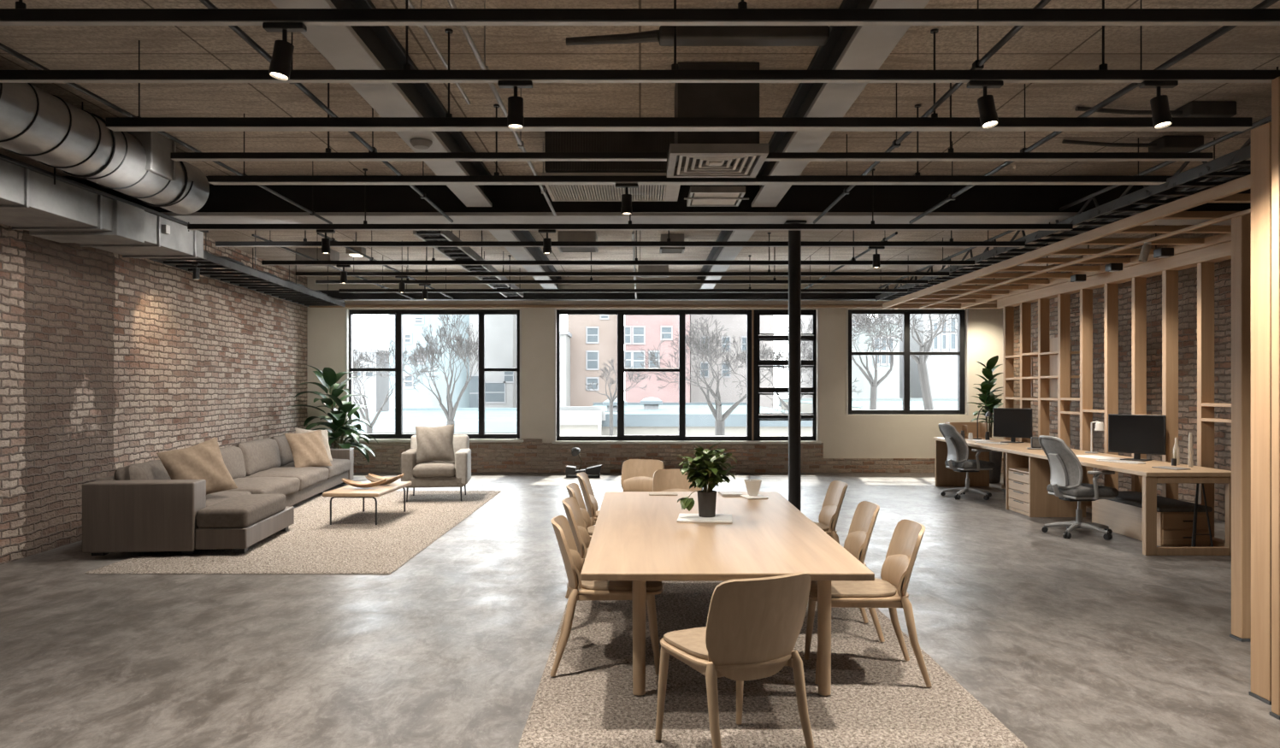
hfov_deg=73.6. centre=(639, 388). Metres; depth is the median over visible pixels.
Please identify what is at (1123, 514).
storage chest
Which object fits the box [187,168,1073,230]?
ceiling track
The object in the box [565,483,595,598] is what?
dining chair
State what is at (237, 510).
seat cushion
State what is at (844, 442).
wall
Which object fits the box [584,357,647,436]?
bare tree
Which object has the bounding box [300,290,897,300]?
steel beam
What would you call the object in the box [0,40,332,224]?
conduit
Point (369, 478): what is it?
wooden tray
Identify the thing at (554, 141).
air conditioning unit
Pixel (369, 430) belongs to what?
bare tree
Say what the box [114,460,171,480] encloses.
cushion
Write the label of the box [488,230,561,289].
steel beam
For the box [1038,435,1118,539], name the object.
office chair
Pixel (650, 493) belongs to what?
place mat
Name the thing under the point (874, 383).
bare tree
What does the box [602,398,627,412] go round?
roof vent
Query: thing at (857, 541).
dining chair
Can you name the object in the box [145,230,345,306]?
cable tray
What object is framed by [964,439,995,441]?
paper sheet
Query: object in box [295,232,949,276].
ceiling track
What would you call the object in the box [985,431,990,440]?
jar
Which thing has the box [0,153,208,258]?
duct
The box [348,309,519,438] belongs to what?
window
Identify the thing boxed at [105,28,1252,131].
ceiling track
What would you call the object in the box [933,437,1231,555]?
desk
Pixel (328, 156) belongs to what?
ceiling track
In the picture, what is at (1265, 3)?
conduit
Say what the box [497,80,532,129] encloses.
track spotlight
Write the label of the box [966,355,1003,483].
potted plant
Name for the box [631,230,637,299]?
conduit
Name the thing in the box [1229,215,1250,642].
timber post
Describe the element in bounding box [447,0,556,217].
conduit
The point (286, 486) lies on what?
seat cushion
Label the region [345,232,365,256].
ceiling lamp
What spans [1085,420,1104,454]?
desk lamp
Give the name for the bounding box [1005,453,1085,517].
base cabinet
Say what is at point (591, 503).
dining chair
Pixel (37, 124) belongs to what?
spiral duct
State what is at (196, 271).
wall spotlight
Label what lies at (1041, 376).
shelf
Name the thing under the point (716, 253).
steel beam
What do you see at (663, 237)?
ceiling vent
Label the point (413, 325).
building
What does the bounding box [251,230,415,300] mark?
conduit
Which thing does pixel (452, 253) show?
cable tray
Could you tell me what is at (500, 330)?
building
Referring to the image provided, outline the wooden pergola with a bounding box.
[882,174,1250,308]
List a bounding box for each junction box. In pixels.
[1061,135,1203,152]
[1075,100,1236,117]
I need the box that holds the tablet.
[1151,465,1191,470]
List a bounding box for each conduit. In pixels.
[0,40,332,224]
[199,0,453,222]
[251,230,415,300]
[316,230,453,299]
[407,0,470,104]
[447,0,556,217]
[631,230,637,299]
[803,231,897,289]
[813,0,1050,224]
[909,0,1279,224]
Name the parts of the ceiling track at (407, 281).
hanger rod, hanger rod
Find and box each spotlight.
[191,262,200,279]
[262,22,306,80]
[316,230,335,253]
[336,265,351,283]
[395,276,408,293]
[418,283,430,299]
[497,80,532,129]
[537,230,556,253]
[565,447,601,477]
[615,182,637,214]
[867,246,884,268]
[966,80,1003,128]
[1138,80,1178,129]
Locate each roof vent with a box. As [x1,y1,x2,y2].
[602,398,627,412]
[639,396,662,409]
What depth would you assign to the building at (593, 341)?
62.00 m
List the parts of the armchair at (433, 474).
leg, armrest, backrest, armrest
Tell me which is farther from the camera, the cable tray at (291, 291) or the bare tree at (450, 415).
the bare tree at (450, 415)
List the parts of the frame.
sole plate, plate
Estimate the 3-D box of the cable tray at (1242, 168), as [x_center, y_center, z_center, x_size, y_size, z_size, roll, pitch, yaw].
[4.283,-1.748,9.800,0.634,0.497,9.604,0,0,0]
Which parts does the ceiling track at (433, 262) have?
hanger rod, hanger rod, hanger rod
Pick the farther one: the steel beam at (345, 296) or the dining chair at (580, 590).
the steel beam at (345, 296)
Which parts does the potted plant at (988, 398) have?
stem, pot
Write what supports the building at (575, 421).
on the ground
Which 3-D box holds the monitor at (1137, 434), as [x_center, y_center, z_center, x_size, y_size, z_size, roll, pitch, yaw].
[5.220,0.510,9.000,0.200,0.480,0.560,0,0,-38]
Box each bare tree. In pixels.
[353,337,441,433]
[402,314,478,433]
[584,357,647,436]
[635,314,788,436]
[738,318,861,410]
[801,314,911,409]
[851,314,957,409]
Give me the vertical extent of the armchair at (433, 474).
0.841 m
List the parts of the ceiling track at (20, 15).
hanger rod, hanger rod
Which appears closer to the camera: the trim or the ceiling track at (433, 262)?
the ceiling track at (433, 262)
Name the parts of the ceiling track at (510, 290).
hanger rod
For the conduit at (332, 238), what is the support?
attached to the ceiling
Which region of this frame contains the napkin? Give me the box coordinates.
[740,494,768,499]
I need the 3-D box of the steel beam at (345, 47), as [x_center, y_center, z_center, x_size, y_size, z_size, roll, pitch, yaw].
[-1.500,-1.847,2.005,0.240,0.295,11.970,0,0,0]
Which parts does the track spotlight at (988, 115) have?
stem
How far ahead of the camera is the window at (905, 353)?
15.40 m
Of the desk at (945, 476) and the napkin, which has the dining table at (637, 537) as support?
the napkin
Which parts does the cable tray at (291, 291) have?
hanger rod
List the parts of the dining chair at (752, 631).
leg, leg, seat, seat frame, leg, backrest, leg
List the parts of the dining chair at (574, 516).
leg, backrest, lumbar panel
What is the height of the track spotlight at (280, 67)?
0.216 m
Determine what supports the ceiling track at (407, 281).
hanging from the ceiling
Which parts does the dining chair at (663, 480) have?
lumbar panel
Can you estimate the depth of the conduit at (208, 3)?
4.64 m
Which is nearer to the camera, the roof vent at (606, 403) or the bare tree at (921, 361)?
the bare tree at (921, 361)
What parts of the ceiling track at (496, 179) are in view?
hanger rod, hanger rod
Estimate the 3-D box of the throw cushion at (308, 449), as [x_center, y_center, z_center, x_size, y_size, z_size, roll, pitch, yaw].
[-4.600,0.845,11.870,0.292,0.536,0.571,0,0,33]
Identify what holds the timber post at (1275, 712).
on the floor
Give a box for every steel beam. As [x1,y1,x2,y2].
[62,176,1250,224]
[270,0,492,206]
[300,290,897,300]
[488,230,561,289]
[696,230,755,289]
[751,0,929,206]
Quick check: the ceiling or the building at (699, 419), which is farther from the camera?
the building at (699, 419)
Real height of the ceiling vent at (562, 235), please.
0.198 m
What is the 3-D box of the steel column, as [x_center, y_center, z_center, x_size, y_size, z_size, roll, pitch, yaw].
[1.500,-0.057,8.300,0.240,3.113,0.240,0,0,0]
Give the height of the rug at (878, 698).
0.018 m
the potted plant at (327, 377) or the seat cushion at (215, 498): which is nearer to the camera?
the seat cushion at (215, 498)
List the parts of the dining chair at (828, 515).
lumbar panel, seat, backrest, leg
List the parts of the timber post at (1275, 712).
foot plate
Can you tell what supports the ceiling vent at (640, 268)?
in the ceiling
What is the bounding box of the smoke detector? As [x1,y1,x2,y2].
[409,137,432,149]
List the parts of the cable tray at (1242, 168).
rail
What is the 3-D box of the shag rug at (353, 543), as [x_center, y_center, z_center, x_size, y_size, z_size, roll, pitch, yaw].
[-3.260,1.489,9.710,2.499,0.022,5.598,0,0,0]
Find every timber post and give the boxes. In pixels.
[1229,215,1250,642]
[1248,122,1271,705]
[1269,76,1279,719]
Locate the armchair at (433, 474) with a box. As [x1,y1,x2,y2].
[401,434,471,501]
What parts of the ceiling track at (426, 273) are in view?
hanger rod, hanger rod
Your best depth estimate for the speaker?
10.57 m
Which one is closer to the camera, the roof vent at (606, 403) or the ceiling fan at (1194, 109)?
the ceiling fan at (1194, 109)
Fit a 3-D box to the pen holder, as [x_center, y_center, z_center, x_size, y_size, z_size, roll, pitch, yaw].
[5.220,0.670,8.360,0.043,0.160,0.043,0,0,34]
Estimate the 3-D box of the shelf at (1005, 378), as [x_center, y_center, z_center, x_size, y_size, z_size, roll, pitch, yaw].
[5.595,-0.150,12.514,0.290,0.030,0.492,0,0,0]
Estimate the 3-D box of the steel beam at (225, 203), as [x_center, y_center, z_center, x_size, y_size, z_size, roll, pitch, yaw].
[0.554,-1.808,8.225,12.112,0.375,0.450,0,0,0]
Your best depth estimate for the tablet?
8.00 m
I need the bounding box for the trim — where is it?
[309,304,882,307]
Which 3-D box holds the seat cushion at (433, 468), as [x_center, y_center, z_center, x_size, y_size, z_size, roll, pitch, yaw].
[-2.734,1.067,11.500,0.550,0.170,0.700,0,0,-7]
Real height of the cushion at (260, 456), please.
0.454 m
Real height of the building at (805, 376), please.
14.750 m
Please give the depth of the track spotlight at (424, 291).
11.72 m
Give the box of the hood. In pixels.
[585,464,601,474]
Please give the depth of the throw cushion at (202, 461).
8.22 m
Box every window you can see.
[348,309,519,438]
[556,309,751,440]
[751,309,815,440]
[848,309,964,414]
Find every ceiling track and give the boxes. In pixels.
[0,0,1279,25]
[0,0,1279,82]
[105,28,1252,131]
[170,82,1213,161]
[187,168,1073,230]
[207,104,1166,184]
[215,230,1025,247]
[261,230,974,265]
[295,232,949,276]
[315,247,927,283]
[338,255,907,292]
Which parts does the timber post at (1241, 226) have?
foot plate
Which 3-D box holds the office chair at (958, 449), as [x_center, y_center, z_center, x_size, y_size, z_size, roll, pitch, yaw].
[4.519,0.988,11.851,0.742,1.024,0.680,0,0,-7]
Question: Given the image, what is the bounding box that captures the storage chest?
[1091,490,1212,546]
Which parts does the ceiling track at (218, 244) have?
hanger rod, hanger rod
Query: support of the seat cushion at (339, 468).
on the sectional sofa
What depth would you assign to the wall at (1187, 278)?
10.91 m
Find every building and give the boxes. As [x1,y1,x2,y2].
[353,348,389,413]
[353,407,516,433]
[389,314,469,411]
[469,314,516,407]
[560,330,572,406]
[560,406,605,436]
[567,314,617,406]
[593,402,812,436]
[624,314,690,402]
[690,314,773,408]
[778,398,957,412]
[801,314,859,398]
[851,318,902,398]
[878,314,957,398]
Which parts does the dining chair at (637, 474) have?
lumbar panel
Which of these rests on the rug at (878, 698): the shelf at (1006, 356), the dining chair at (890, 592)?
the dining chair at (890, 592)
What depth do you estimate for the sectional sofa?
7.63 m
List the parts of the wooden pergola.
rail, hanger rod, timber canopy, canopy lamp, wall rail, canopy lamp, canopy spotlight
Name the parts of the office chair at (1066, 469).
leg, frame, backrest, leg, seat, leg, leg, armrest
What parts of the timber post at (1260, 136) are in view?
foot plate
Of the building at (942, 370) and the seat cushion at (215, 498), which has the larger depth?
the building at (942, 370)
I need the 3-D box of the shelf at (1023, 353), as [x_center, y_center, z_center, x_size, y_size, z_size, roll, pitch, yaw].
[5.595,-0.490,11.957,0.290,0.030,0.492,0,0,0]
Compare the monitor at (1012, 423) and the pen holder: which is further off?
the monitor at (1012, 423)
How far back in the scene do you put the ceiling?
5.84 m
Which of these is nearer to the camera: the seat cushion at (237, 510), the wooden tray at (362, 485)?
the seat cushion at (237, 510)
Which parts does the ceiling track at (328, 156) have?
hanger rod, hanger rod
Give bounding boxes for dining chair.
[549,515,663,677]
[560,496,589,631]
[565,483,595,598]
[576,471,599,526]
[620,459,664,491]
[652,469,701,491]
[654,572,814,747]
[803,519,931,687]
[813,480,848,543]
[843,501,884,642]
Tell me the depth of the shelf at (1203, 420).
8.14 m
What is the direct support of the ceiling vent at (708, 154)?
in the ceiling
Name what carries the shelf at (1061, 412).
attached to the frame
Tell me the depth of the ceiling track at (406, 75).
4.00 m
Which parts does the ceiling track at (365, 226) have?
hanger rod, hanger rod, hanger rod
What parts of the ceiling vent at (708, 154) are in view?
damper knob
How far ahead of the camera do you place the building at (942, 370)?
51.99 m
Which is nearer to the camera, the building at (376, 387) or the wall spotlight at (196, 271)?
the wall spotlight at (196, 271)
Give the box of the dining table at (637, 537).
[580,491,874,696]
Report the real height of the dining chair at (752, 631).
0.780 m
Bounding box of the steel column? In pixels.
[784,220,807,511]
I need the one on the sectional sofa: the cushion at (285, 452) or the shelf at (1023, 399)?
the cushion at (285, 452)
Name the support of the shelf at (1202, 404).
attached to the frame
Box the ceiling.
[0,0,1279,277]
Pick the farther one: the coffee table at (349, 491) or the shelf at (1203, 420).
the coffee table at (349, 491)
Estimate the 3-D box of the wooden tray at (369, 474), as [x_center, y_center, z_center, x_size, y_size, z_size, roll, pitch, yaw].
[-3.026,1.060,10.198,0.420,0.109,0.200,0,0,3]
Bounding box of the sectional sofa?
[82,432,353,555]
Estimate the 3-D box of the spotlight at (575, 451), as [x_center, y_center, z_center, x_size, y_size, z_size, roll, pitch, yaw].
[-0.960,1.244,14.550,0.618,0.513,0.240,0,0,0]
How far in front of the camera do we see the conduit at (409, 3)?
4.61 m
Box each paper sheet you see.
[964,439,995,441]
[1075,454,1123,459]
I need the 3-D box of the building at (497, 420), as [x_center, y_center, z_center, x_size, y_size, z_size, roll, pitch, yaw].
[-7.600,3.465,34.500,9.000,5.070,15.200,0,0,0]
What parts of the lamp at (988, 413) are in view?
arm, lamp shade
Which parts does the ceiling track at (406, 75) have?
hanger rod, hanger rod, hanger rod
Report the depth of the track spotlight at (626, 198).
6.00 m
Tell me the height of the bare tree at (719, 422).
7.706 m
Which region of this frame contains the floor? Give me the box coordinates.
[0,472,1279,747]
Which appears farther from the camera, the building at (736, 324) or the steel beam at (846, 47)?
the building at (736, 324)
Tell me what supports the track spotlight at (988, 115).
hanging from the ceiling track at (406, 75)
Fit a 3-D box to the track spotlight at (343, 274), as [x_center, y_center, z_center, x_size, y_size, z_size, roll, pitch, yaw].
[-3.455,-1.338,9.970,0.160,0.212,0.078,0,0,0]
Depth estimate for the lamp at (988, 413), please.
12.71 m
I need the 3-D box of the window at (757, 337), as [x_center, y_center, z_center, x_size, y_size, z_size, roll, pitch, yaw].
[2.619,-0.247,15.438,1.200,2.362,0.105,0,0,0]
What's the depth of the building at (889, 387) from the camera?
48.01 m
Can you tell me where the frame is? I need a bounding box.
[996,241,1231,547]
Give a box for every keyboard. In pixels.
[974,441,1008,444]
[1095,459,1145,464]
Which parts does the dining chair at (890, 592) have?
leg, leg, seat, seat frame, lumbar panel, leg, backrest, leg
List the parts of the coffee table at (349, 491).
leg, leg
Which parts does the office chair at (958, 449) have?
frame, leg, backrest, leg, seat, armrest, leg, leg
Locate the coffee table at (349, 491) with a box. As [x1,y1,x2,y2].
[322,481,412,524]
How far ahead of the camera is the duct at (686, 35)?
4.50 m
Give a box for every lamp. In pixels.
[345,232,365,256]
[973,406,991,439]
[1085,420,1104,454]
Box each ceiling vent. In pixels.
[294,247,339,265]
[557,230,598,252]
[637,265,668,277]
[659,234,684,253]
[666,62,768,177]
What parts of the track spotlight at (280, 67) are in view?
stem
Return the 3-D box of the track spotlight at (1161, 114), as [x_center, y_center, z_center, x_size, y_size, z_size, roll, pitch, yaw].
[2.438,-1.336,4.009,0.160,0.216,0.092,0,0,0]
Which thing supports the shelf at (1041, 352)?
attached to the frame
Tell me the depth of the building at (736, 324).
70.00 m
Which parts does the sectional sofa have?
frame, armrest, armrest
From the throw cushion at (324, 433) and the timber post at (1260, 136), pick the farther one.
the throw cushion at (324, 433)
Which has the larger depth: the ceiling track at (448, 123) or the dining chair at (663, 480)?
the dining chair at (663, 480)
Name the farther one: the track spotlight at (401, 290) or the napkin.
the track spotlight at (401, 290)
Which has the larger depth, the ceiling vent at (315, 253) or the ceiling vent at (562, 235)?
the ceiling vent at (315, 253)
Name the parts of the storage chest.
drawer, drawer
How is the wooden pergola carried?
hanging from the ceiling
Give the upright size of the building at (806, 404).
5.570 m
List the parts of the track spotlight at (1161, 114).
stem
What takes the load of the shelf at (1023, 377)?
attached to the frame
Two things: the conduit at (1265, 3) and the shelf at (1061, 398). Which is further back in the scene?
the shelf at (1061, 398)
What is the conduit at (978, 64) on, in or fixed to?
attached to the ceiling
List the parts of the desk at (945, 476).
panel, frame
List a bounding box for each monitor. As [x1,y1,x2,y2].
[993,407,1032,443]
[1108,413,1166,461]
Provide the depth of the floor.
5.16 m
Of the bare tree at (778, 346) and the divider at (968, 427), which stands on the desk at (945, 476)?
the divider at (968, 427)
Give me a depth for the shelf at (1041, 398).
11.47 m
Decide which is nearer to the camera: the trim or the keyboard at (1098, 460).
the keyboard at (1098, 460)
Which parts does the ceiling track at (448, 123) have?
hanger rod, hanger rod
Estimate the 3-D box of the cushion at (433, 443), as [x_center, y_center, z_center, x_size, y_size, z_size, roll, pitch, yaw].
[-2.750,0.735,11.470,0.541,0.519,0.251,0,0,-8]
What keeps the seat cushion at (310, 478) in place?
on the sectional sofa
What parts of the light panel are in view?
panel, hanger rod, panel frame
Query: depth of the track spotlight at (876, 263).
8.66 m
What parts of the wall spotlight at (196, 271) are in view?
mounting plate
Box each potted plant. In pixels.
[286,365,378,462]
[676,442,737,517]
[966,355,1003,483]
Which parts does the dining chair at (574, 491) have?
leg, backrest, lumbar panel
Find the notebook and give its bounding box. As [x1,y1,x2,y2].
[718,490,742,496]
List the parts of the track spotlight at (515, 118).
stem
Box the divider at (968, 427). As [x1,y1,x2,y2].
[944,422,986,438]
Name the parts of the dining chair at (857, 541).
lumbar panel, backrest, leg, leg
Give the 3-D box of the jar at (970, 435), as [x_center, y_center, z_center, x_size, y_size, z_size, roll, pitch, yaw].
[4.880,0.700,12.620,0.063,0.100,0.063,0,0,0]
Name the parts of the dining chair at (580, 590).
leg, leg, backrest, lumbar panel, seat frame, seat, leg, leg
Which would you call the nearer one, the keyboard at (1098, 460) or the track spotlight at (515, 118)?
the track spotlight at (515, 118)
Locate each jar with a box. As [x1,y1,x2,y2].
[968,432,973,439]
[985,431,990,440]
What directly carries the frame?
on the floor
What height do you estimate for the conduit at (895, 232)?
0.468 m
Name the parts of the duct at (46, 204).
hanger rod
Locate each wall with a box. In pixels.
[0,224,307,565]
[307,277,1009,472]
[1009,224,1231,521]
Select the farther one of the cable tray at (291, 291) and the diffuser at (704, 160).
the cable tray at (291, 291)
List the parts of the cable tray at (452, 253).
hanger rod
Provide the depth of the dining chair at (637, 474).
8.74 m
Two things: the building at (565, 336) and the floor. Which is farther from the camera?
the building at (565, 336)
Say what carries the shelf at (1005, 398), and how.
attached to the frame
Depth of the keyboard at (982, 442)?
11.69 m
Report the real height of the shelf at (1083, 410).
0.030 m
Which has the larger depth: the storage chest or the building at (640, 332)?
the building at (640, 332)
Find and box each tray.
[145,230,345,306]
[342,477,387,488]
[365,475,399,484]
[368,472,404,479]
[412,230,523,297]
[676,513,731,523]
[875,66,1278,300]
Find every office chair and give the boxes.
[938,423,994,500]
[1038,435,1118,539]
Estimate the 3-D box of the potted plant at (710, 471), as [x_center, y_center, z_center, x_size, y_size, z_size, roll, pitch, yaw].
[0.436,0.573,5.388,0.394,0.468,0.374,0,0,-42]
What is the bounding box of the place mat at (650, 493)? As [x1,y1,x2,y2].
[648,492,677,495]
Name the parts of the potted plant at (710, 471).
stem, pot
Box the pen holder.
[1171,449,1176,465]
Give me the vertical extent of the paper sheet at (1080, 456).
0.002 m
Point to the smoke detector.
(417, 143)
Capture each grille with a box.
[542,172,680,200]
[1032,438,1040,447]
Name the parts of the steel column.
cap plate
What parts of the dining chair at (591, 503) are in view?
backrest, leg, lumbar panel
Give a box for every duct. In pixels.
[0,69,209,214]
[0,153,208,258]
[565,25,829,46]
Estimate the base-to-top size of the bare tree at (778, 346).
7.911 m
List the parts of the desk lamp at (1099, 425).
stem, lamp shade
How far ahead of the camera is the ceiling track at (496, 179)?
5.97 m
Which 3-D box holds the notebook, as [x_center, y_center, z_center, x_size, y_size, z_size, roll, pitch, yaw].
[0.700,0.812,6.620,0.156,0.016,0.206,0,0,-4]
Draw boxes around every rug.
[84,489,501,573]
[518,580,1028,747]
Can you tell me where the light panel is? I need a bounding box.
[684,166,749,206]
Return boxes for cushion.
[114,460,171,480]
[156,437,237,495]
[196,494,285,528]
[206,491,251,507]
[219,446,246,479]
[222,477,300,495]
[230,438,281,476]
[245,466,329,490]
[268,432,295,465]
[279,458,351,479]
[284,430,331,467]
[294,427,332,460]
[412,460,455,477]
[415,424,454,463]
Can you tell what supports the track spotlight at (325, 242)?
hanging from the ceiling track at (365, 226)
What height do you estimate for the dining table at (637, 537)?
0.658 m
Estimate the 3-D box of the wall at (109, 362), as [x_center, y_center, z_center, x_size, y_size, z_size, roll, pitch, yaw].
[-5.505,-0.250,5.650,0.299,3.500,19.355,0,0,-4]
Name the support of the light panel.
hanging from the ceiling
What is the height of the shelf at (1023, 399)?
0.030 m
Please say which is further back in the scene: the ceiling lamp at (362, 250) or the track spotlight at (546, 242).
the ceiling lamp at (362, 250)
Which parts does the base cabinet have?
drawer, drawer, drawer, drawer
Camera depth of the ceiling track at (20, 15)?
3.36 m
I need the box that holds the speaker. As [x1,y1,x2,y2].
[1026,436,1042,449]
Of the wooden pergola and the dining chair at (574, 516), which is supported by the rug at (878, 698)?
the dining chair at (574, 516)
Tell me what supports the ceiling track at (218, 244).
hanging from the ceiling
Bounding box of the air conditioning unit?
[542,131,680,200]
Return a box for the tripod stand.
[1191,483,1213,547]
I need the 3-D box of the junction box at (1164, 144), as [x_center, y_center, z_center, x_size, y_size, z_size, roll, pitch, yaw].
[3.916,-1.950,6.842,1.061,0.098,0.220,0,0,0]
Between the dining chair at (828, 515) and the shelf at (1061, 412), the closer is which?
the dining chair at (828, 515)
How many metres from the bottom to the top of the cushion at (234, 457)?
0.454 m
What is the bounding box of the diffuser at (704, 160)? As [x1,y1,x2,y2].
[666,143,768,177]
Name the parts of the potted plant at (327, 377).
stem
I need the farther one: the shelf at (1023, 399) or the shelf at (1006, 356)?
the shelf at (1006, 356)
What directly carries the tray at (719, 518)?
on the dining table at (637, 537)
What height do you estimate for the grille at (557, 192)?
0.050 m
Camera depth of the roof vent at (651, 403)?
33.72 m
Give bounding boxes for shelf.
[1005,354,1038,358]
[1005,377,1038,379]
[1005,397,1038,399]
[1021,352,1038,355]
[1021,376,1038,378]
[1021,398,1054,401]
[1040,351,1079,354]
[1040,375,1079,378]
[1040,397,1073,401]
[1060,397,1079,401]
[1060,411,1079,414]
[1082,409,1104,412]
[1201,403,1231,407]
[1201,418,1231,423]
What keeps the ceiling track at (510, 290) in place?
hanging from the ceiling
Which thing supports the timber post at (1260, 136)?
on the floor

